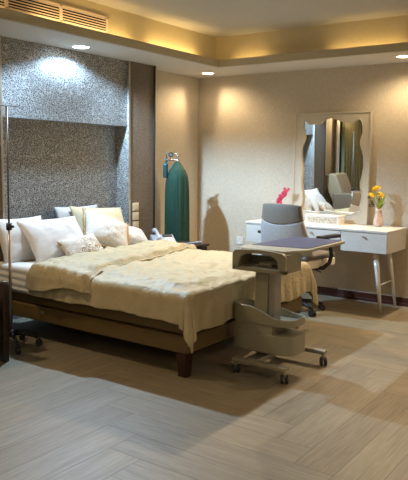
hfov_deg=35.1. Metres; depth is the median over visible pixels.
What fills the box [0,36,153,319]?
wall
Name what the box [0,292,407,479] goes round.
floor
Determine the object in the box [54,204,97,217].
pillow
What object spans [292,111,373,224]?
mirror
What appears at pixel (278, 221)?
office chair
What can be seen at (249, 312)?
basket
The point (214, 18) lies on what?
ceiling
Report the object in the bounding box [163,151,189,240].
cylinder
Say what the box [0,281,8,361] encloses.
armchair
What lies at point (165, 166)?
bottle
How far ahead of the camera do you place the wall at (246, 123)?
7.04 m
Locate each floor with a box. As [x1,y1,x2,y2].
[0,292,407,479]
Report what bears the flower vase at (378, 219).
on the table
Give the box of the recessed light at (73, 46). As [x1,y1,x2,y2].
[72,45,89,48]
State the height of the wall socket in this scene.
0.090 m
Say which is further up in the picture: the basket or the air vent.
the air vent
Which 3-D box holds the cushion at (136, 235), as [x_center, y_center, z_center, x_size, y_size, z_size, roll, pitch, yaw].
[-0.701,-0.041,6.317,0.204,0.250,0.408,7,9,42]
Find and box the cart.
[232,236,344,383]
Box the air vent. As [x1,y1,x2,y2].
[0,0,107,32]
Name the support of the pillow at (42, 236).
on the bed
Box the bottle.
[163,161,167,177]
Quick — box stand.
[0,104,42,353]
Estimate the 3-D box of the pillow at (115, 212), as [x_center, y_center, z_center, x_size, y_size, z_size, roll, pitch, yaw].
[-0.974,-0.130,6.169,0.223,0.412,0.708,6,8,35]
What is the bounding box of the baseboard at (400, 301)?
[306,286,407,306]
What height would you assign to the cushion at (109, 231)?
0.444 m
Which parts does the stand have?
leg, leg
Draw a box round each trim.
[0,7,407,67]
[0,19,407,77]
[0,35,130,260]
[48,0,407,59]
[153,66,155,234]
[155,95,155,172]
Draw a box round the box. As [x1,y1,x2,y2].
[305,213,344,224]
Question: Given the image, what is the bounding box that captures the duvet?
[25,239,317,352]
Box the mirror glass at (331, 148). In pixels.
[301,118,362,214]
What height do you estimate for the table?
0.792 m
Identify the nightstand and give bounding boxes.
[176,241,208,250]
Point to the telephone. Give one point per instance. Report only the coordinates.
(169, 237)
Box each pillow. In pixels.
[0,215,40,263]
[17,216,82,262]
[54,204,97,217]
[69,206,124,232]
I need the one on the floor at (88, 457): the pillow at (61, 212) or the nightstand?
the nightstand
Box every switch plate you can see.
[132,203,138,210]
[132,212,138,219]
[132,221,138,227]
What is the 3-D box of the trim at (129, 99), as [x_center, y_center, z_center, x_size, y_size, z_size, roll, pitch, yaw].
[-1.195,-0.516,5.879,0.009,2.379,1.552,6,8,35]
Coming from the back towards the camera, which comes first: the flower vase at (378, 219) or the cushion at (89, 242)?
the flower vase at (378, 219)
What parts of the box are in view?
lattice panel, lid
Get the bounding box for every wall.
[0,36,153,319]
[155,70,198,241]
[197,62,407,297]
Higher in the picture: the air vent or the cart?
the air vent
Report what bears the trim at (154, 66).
attached to the wall at (68, 131)
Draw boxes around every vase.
[276,187,289,203]
[368,186,385,226]
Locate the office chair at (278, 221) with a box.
[258,203,340,316]
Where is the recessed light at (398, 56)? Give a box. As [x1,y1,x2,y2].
[396,55,407,57]
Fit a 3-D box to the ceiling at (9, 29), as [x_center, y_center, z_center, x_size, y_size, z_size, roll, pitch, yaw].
[0.263,-1.329,2.766,6.200,0.020,7.600,6,8,35]
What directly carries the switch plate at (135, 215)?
attached to the switch panel
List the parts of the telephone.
coiled cord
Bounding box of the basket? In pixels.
[235,298,304,327]
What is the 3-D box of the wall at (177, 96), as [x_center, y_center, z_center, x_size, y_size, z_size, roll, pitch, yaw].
[-2.317,-0.605,4.694,0.100,2.810,7.800,6,8,35]
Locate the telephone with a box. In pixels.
[150,228,201,244]
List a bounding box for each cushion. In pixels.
[56,233,102,255]
[82,207,129,247]
[128,226,147,244]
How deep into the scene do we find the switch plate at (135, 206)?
6.59 m
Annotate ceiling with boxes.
[87,0,407,37]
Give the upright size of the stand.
1.797 m
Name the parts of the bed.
mattress, frame, leg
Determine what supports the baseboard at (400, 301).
attached to the wall at (246, 123)
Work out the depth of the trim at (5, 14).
5.75 m
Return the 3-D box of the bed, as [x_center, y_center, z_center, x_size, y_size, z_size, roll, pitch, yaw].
[-0.448,0.467,5.348,1.965,0.575,1.671,6,8,35]
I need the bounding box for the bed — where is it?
[0,247,301,377]
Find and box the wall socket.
[236,236,242,244]
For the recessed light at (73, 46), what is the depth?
5.57 m
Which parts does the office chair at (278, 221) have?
headrest panel, backrest, seat, arm, arm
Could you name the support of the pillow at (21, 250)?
on the bed
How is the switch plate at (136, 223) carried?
attached to the switch panel
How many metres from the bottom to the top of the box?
0.090 m
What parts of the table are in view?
drawer, drawer, drawer, leg, leg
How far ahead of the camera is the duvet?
4.60 m
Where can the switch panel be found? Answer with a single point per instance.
(135, 206)
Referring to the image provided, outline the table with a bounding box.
[245,219,406,312]
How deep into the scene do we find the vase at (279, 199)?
6.92 m
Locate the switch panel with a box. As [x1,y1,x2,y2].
[132,203,138,227]

